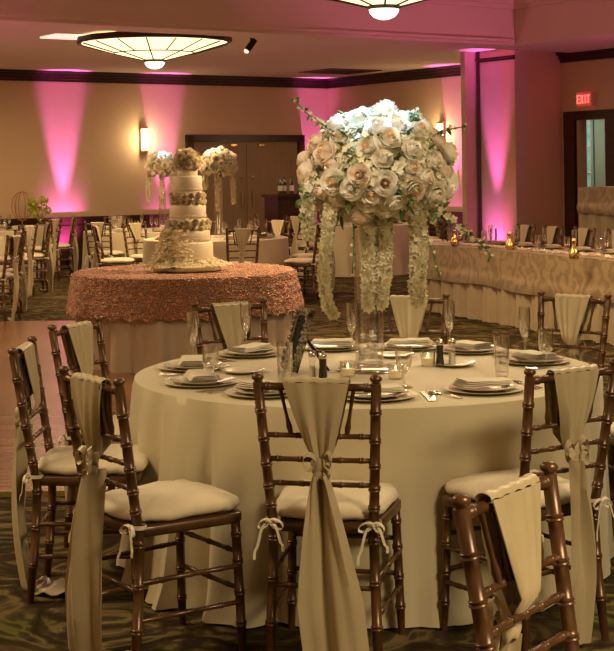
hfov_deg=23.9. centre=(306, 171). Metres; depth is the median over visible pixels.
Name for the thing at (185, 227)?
flower
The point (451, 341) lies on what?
salt shaker
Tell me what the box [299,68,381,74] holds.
ceiling vent
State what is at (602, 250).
folded napkin
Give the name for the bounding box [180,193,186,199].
flower
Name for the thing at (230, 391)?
charger plate
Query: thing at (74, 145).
wall
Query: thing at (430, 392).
spoon
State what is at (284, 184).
wine bottle
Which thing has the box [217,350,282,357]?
charger plate
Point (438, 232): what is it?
chair
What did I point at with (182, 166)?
flower
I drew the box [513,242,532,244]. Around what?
folded napkin
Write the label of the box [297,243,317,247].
seat cushion
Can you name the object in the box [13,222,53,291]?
chair
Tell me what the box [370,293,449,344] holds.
chair
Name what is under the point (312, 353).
salt shaker
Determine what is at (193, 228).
flower
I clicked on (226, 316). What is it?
chair
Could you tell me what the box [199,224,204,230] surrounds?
flower
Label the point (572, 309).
chair
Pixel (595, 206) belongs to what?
table
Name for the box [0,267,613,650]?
floor
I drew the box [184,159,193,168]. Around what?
flower
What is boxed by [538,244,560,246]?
folded napkin
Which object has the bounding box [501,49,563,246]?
wall
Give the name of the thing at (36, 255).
seat cushion
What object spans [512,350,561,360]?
folded napkin
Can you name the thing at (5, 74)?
trim
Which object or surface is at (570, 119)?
door frame
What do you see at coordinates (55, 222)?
chair
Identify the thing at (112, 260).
seat cushion
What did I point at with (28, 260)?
chair
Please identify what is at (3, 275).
seat cushion
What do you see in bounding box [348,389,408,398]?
dinner plate
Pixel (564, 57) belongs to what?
trim
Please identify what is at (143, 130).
wall sconce
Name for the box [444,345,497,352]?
dinner plate
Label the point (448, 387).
charger plate
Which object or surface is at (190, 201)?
flower
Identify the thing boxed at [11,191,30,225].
wire stand
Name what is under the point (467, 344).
folded napkin
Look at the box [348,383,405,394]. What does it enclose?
folded napkin
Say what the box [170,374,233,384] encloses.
dinner plate
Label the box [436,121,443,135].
wall sconce
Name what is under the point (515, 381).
spoon
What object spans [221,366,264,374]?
bread plate
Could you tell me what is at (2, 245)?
banquet table
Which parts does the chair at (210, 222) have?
post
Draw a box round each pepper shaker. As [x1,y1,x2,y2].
[318,352,326,377]
[436,339,443,365]
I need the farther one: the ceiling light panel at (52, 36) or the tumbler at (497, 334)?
the ceiling light panel at (52, 36)
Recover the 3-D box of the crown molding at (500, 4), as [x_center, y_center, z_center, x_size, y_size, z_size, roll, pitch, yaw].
[0.647,-2.284,4.157,21.580,0.120,24.000,-1,0,-34]
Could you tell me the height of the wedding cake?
1.025 m
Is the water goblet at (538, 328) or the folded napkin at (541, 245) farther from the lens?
the folded napkin at (541, 245)
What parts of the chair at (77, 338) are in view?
post, sash, crest rail, rail, seat frame, post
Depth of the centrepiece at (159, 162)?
21.17 m
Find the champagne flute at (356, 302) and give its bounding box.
[345,302,358,351]
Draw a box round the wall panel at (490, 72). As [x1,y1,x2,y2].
[480,49,529,241]
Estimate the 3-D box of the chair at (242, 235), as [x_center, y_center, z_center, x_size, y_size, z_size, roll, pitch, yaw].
[-0.794,1.124,17.140,0.444,0.955,0.538,-1,0,-14]
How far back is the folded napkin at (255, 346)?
6.49 m
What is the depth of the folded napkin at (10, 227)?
22.00 m
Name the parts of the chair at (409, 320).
post, sash, rail, crest rail, post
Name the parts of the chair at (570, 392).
leg, seat frame, post, rail, rail, rail, sash, crest rail, post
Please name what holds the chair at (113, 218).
on the floor
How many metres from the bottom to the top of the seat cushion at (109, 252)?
0.074 m
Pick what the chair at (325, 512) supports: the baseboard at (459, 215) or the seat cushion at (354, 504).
the seat cushion at (354, 504)
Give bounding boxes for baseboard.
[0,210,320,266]
[394,211,462,240]
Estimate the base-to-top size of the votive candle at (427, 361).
0.061 m
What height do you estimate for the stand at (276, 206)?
1.205 m
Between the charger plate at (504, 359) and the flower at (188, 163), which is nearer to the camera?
the charger plate at (504, 359)
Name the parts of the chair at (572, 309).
post, rail, rail, crest rail, sash, post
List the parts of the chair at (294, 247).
post, sash, post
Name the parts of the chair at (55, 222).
post, sash, post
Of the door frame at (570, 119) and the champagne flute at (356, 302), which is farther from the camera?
the door frame at (570, 119)
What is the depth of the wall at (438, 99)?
25.54 m
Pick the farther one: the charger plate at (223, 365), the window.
the window
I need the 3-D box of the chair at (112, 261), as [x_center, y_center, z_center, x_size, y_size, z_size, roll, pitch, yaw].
[-2.462,1.147,18.403,0.538,0.955,0.444,-1,0,1]
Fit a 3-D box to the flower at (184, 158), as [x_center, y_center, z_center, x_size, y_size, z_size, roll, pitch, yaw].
[-1.013,-0.105,11.998,0.087,0.087,0.049,-1,-13,7]
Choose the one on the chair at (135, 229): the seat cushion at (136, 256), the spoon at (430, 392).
the seat cushion at (136, 256)
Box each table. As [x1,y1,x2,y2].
[0,228,39,281]
[0,236,8,294]
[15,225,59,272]
[66,263,303,373]
[82,228,159,268]
[119,343,613,628]
[142,235,289,265]
[294,222,409,276]
[426,241,613,345]
[577,186,613,249]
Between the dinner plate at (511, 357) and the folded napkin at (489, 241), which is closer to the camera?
the dinner plate at (511, 357)
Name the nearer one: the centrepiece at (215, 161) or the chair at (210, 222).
the centrepiece at (215, 161)
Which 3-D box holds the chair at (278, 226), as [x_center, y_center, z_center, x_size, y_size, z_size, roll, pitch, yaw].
[-0.494,1.119,19.533,0.444,0.955,0.538,-1,0,32]
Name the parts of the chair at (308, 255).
leg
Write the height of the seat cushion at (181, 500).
0.074 m
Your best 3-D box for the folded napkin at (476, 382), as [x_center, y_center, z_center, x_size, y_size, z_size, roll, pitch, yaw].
[0.657,0.777,5.371,0.216,0.027,0.130,-1,0,-17]
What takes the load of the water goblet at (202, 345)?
on the banquet table at (186, 433)
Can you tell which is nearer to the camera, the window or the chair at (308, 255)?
the chair at (308, 255)
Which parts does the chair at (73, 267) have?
post, post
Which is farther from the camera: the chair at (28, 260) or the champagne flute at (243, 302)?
the chair at (28, 260)
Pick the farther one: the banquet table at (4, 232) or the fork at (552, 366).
the banquet table at (4, 232)
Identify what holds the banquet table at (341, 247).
on the floor
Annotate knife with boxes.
[420,391,432,400]
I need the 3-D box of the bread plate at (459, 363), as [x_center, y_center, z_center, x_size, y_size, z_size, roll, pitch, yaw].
[0.620,0.805,6.072,0.180,0.015,0.180,-1,0,0]
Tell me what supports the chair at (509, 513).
on the floor
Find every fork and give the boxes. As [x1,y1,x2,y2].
[427,389,461,398]
[526,366,570,368]
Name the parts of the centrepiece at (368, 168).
stem, stem, stem, stem, stem, stem, stem, stem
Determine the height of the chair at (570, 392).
0.951 m
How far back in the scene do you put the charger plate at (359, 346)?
6.65 m
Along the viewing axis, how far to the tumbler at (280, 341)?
5.59 m
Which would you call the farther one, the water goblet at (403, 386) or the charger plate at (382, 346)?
the charger plate at (382, 346)
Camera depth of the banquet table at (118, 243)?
20.46 m
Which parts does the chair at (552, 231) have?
post, sash, post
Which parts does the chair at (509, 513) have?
post, sash, crest rail, rail, rail, rail, post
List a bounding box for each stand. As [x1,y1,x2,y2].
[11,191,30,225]
[261,194,301,255]
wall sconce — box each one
[140,127,148,152]
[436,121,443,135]
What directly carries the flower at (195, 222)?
on the wedding cake
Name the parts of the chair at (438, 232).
post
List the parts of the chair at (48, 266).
seat frame, post, sash, post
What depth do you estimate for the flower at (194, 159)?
12.02 m
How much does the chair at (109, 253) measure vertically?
0.951 m
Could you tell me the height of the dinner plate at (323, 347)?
0.017 m
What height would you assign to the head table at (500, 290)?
0.756 m
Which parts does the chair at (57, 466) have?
post, crest rail, sash, rail, rail, post, seat frame, leg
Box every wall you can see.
[0,80,328,218]
[328,76,462,211]
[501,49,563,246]
[561,58,613,246]
[593,119,605,185]
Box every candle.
[340,360,355,377]
[387,362,403,379]
[420,351,435,366]
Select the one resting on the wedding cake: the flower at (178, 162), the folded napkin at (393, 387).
the flower at (178, 162)
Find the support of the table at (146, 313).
on the floor
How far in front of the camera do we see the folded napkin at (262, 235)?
18.09 m
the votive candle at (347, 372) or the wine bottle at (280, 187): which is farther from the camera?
the wine bottle at (280, 187)
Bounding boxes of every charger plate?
[157,362,228,371]
[163,377,240,387]
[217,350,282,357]
[224,388,286,397]
[305,344,364,351]
[347,390,416,401]
[377,344,435,350]
[443,347,504,354]
[443,384,523,394]
[499,357,570,365]
[535,247,564,248]
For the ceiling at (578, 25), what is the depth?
18.44 m
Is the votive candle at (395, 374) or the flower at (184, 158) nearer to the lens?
the votive candle at (395, 374)
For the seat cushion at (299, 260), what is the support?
on the chair at (297, 262)
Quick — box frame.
[280,307,329,372]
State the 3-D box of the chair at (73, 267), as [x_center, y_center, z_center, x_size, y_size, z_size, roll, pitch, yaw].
[-3.816,1.166,22.485,0.538,0.955,0.444,-1,0,-14]
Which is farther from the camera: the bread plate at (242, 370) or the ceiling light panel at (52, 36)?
the ceiling light panel at (52, 36)
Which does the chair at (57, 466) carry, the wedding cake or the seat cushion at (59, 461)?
the seat cushion at (59, 461)
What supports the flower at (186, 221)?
on the wedding cake
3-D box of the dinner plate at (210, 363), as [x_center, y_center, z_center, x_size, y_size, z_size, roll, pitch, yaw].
[-0.480,0.813,6.095,0.248,0.017,0.248,-1,0,0]
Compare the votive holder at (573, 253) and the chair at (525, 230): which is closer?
the votive holder at (573, 253)
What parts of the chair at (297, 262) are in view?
seat frame, post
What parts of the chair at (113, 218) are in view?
sash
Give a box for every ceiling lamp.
[77,31,231,68]
[329,0,426,19]
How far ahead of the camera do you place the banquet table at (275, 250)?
17.79 m
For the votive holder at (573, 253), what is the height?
0.187 m
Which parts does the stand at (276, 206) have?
door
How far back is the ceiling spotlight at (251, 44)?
18.54 m
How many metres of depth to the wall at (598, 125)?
24.51 m
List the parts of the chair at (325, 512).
post, leg, crest rail, sash, rail, rail, rail, seat frame, post, leg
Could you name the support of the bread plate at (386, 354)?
on the banquet table at (186, 433)
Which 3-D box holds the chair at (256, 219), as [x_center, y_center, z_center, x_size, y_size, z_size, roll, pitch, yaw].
[-0.578,1.119,22.603,0.540,0.951,0.444,-1,0,2]
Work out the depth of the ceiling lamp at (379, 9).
12.30 m
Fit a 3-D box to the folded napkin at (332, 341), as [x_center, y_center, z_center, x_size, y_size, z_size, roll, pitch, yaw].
[0.118,0.784,6.704,0.215,0.027,0.130,-1,0,7]
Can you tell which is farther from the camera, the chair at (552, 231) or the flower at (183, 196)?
the chair at (552, 231)
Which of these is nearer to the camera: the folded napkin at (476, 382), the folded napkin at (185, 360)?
the folded napkin at (476, 382)
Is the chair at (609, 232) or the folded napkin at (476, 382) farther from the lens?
the chair at (609, 232)
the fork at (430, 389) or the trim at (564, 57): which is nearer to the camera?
the fork at (430, 389)
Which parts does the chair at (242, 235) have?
post, rail, rail, sash, crest rail, post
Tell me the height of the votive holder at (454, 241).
0.187 m
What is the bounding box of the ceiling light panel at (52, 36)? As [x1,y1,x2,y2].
[40,34,82,39]
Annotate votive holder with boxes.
[450,230,458,245]
[505,232,514,249]
[569,238,578,258]
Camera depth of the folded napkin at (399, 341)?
6.64 m
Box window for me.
[586,120,593,186]
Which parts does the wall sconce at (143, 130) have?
lamp shade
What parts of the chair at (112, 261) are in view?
post, sash, post, seat frame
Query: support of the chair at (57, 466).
on the floor
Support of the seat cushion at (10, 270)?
on the chair at (22, 271)
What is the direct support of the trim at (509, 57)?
attached to the wall at (544, 84)
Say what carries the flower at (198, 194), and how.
on the wedding cake
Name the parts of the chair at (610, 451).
seat frame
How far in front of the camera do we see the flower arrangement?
23.85 m
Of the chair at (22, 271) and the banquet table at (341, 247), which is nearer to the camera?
the chair at (22, 271)
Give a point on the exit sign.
(583, 98)
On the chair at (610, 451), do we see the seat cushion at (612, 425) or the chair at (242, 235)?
the seat cushion at (612, 425)
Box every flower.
[175,159,181,166]
[178,150,186,158]
[179,163,186,170]
[179,199,185,204]
[180,154,189,164]
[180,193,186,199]
[183,218,190,225]
[183,225,190,230]
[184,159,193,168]
[187,153,194,159]
[187,198,193,204]
[191,156,198,166]
[191,226,197,230]
[192,219,198,225]
[196,192,201,198]
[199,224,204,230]
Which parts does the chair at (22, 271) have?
post, post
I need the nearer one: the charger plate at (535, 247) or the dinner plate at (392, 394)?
the dinner plate at (392, 394)
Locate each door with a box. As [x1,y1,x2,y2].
[185,135,304,234]
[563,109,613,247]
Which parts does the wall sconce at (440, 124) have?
lamp shade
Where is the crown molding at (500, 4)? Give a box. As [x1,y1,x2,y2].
[420,0,575,9]
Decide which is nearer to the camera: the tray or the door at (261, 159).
the tray
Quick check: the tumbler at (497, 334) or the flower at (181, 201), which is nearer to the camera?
the tumbler at (497, 334)
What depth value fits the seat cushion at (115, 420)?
6.14 m
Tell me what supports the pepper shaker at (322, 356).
on the banquet table at (186, 433)
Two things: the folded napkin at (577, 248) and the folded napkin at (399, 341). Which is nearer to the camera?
the folded napkin at (399, 341)
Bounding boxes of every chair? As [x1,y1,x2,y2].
[0,224,37,296]
[0,230,26,312]
[0,234,24,320]
[7,336,148,603]
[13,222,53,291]
[24,218,62,281]
[46,216,78,276]
[47,316,129,547]
[58,366,246,650]
[84,221,124,267]
[92,224,134,267]
[103,215,129,228]
[121,221,147,264]
[191,298,268,354]
[209,220,219,234]
[225,227,259,262]
[252,373,405,650]
[253,213,260,234]
[265,219,291,256]
[284,224,322,302]
[285,215,317,279]
[291,221,335,295]
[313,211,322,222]
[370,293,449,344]
[427,213,444,238]
[428,211,452,242]
[440,358,613,650]
[451,461,579,650]
[515,223,535,243]
[537,291,611,392]
[541,225,563,245]
[573,226,595,248]
[605,228,613,248]
[607,422,613,528]
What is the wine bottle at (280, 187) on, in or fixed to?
on the stand at (276, 206)
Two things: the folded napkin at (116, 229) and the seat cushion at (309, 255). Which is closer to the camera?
the seat cushion at (309, 255)
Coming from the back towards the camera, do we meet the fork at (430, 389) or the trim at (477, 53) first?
the trim at (477, 53)
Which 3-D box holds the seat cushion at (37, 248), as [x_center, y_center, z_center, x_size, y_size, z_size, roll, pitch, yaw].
[-4.005,1.143,21.710,0.424,0.074,0.397,-1,0,23]
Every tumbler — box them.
[276,341,292,381]
[493,334,509,376]
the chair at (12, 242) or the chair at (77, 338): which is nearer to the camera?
the chair at (77, 338)
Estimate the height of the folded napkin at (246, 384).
0.027 m
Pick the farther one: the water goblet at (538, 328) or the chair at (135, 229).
the chair at (135, 229)
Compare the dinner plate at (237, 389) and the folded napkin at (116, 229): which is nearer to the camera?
the dinner plate at (237, 389)
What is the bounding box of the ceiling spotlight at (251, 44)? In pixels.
[244,38,256,53]
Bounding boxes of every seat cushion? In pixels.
[0,256,27,261]
[0,266,12,272]
[0,272,13,278]
[24,246,52,250]
[24,253,44,257]
[38,443,148,475]
[50,243,69,247]
[80,415,129,435]
[91,250,123,255]
[101,257,134,263]
[104,479,239,522]
[130,254,142,258]
[276,480,398,520]
[284,257,318,263]
[291,253,318,257]
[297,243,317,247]
[445,468,570,507]
[610,422,613,435]
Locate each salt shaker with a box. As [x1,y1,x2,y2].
[308,350,316,377]
[448,338,455,363]
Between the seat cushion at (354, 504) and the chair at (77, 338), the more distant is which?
the chair at (77, 338)
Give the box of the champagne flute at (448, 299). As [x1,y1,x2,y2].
[444,299,454,330]
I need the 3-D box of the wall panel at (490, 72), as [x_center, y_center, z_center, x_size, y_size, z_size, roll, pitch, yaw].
[2.940,-0.256,21.720,0.250,3.600,0.841,-1,0,-33]
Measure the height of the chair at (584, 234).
0.951 m
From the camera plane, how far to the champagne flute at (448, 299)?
6.65 m
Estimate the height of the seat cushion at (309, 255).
0.074 m
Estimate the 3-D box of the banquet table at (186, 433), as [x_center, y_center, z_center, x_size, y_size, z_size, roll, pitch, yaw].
[0.241,1.196,5.987,2.033,0.756,1.988,-1,0,0]
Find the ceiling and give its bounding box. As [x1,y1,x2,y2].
[0,26,497,78]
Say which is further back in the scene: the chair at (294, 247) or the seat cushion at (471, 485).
the chair at (294, 247)
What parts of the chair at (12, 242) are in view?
post, seat frame, sash, post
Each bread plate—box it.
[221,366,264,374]
[375,351,414,357]
[434,360,476,367]
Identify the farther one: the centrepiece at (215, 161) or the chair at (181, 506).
the centrepiece at (215, 161)
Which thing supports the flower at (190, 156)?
on the wedding cake
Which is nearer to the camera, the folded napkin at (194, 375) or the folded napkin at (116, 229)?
the folded napkin at (194, 375)
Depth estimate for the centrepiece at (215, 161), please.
18.38 m
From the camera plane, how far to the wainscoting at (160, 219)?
25.02 m
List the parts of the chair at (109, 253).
post, sash, seat frame, post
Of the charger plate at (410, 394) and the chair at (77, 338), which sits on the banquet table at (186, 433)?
the charger plate at (410, 394)
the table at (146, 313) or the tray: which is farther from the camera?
the table at (146, 313)
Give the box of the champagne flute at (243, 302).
[240,302,250,333]
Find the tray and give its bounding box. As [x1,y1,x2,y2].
[337,364,401,374]
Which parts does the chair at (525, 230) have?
post, sash, post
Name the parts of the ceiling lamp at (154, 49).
lamp shade, lamp shade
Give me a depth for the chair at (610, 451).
6.09 m
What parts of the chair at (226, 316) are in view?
post, sash, crest rail, rail, post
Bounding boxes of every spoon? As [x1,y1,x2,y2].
[428,390,437,399]
[512,380,542,387]
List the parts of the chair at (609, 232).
post, sash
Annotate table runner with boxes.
[433,240,613,257]
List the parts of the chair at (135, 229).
post, sash, post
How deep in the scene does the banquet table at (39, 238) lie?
23.66 m
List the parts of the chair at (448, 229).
post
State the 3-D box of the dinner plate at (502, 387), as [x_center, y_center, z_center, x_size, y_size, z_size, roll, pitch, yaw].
[0.657,0.797,5.371,0.248,0.017,0.248,-1,0,0]
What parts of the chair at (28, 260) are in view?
seat frame, sash, post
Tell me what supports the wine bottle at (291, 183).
on the stand at (276, 206)
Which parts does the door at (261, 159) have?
frame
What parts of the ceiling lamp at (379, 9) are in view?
lamp shade, lamp shade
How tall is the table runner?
0.028 m
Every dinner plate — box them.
[163,360,221,369]
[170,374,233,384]
[223,348,277,355]
[232,387,285,395]
[306,343,358,349]
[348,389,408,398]
[383,342,435,348]
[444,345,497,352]
[451,384,517,392]
[506,355,564,363]
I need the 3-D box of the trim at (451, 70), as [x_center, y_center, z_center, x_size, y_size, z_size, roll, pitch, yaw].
[1.834,-1.721,25.767,0.130,0.180,5.299,-1,0,-34]
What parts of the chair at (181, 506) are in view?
post, crest rail, sash, rail, rail, rail, post, seat frame, leg, leg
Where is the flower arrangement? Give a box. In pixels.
[27,196,51,225]
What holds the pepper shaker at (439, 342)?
on the banquet table at (186, 433)
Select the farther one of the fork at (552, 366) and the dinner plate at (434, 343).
the dinner plate at (434, 343)
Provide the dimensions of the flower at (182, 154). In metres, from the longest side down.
0.084 x 0.084 x 0.048 m
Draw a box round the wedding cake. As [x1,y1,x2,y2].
[144,147,234,271]
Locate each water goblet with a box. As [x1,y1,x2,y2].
[202,345,218,385]
[395,345,412,388]
[538,328,552,366]
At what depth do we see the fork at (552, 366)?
5.95 m
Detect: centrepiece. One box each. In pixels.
[144,150,178,206]
[199,146,238,211]
[289,97,493,374]
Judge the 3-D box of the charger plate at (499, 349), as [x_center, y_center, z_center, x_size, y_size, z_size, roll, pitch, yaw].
[0.738,0.804,6.526,0.304,0.014,0.304,-1,0,0]
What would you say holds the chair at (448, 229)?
on the floor
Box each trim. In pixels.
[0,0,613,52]
[0,69,327,88]
[326,64,460,88]
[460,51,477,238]
[475,55,514,62]
[476,52,481,237]
[556,48,613,62]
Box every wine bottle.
[278,177,282,193]
[282,177,286,193]
[289,176,293,193]
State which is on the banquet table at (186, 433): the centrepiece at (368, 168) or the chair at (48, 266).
the centrepiece at (368, 168)
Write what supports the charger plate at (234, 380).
on the banquet table at (186, 433)
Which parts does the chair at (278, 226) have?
post, sash, post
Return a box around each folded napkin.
[6,226,17,228]
[114,228,129,230]
[179,355,208,365]
[183,369,218,381]
[227,342,273,352]
[234,379,278,391]
[260,234,272,236]
[308,338,356,345]
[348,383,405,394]
[386,337,433,344]
[447,340,496,349]
[452,377,515,387]
[486,240,506,242]
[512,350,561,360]
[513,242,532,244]
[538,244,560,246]
[568,247,590,249]
[599,249,613,251]
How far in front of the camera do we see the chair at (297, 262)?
17.61 m
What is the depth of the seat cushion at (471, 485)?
4.92 m
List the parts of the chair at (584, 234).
post, sash, post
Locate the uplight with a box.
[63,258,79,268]
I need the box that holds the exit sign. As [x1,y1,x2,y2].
[576,92,595,105]
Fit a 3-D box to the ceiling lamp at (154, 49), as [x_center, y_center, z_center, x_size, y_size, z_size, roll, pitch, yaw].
[-1.966,-1.552,18.700,2.000,0.451,2.000,-1,0,0]

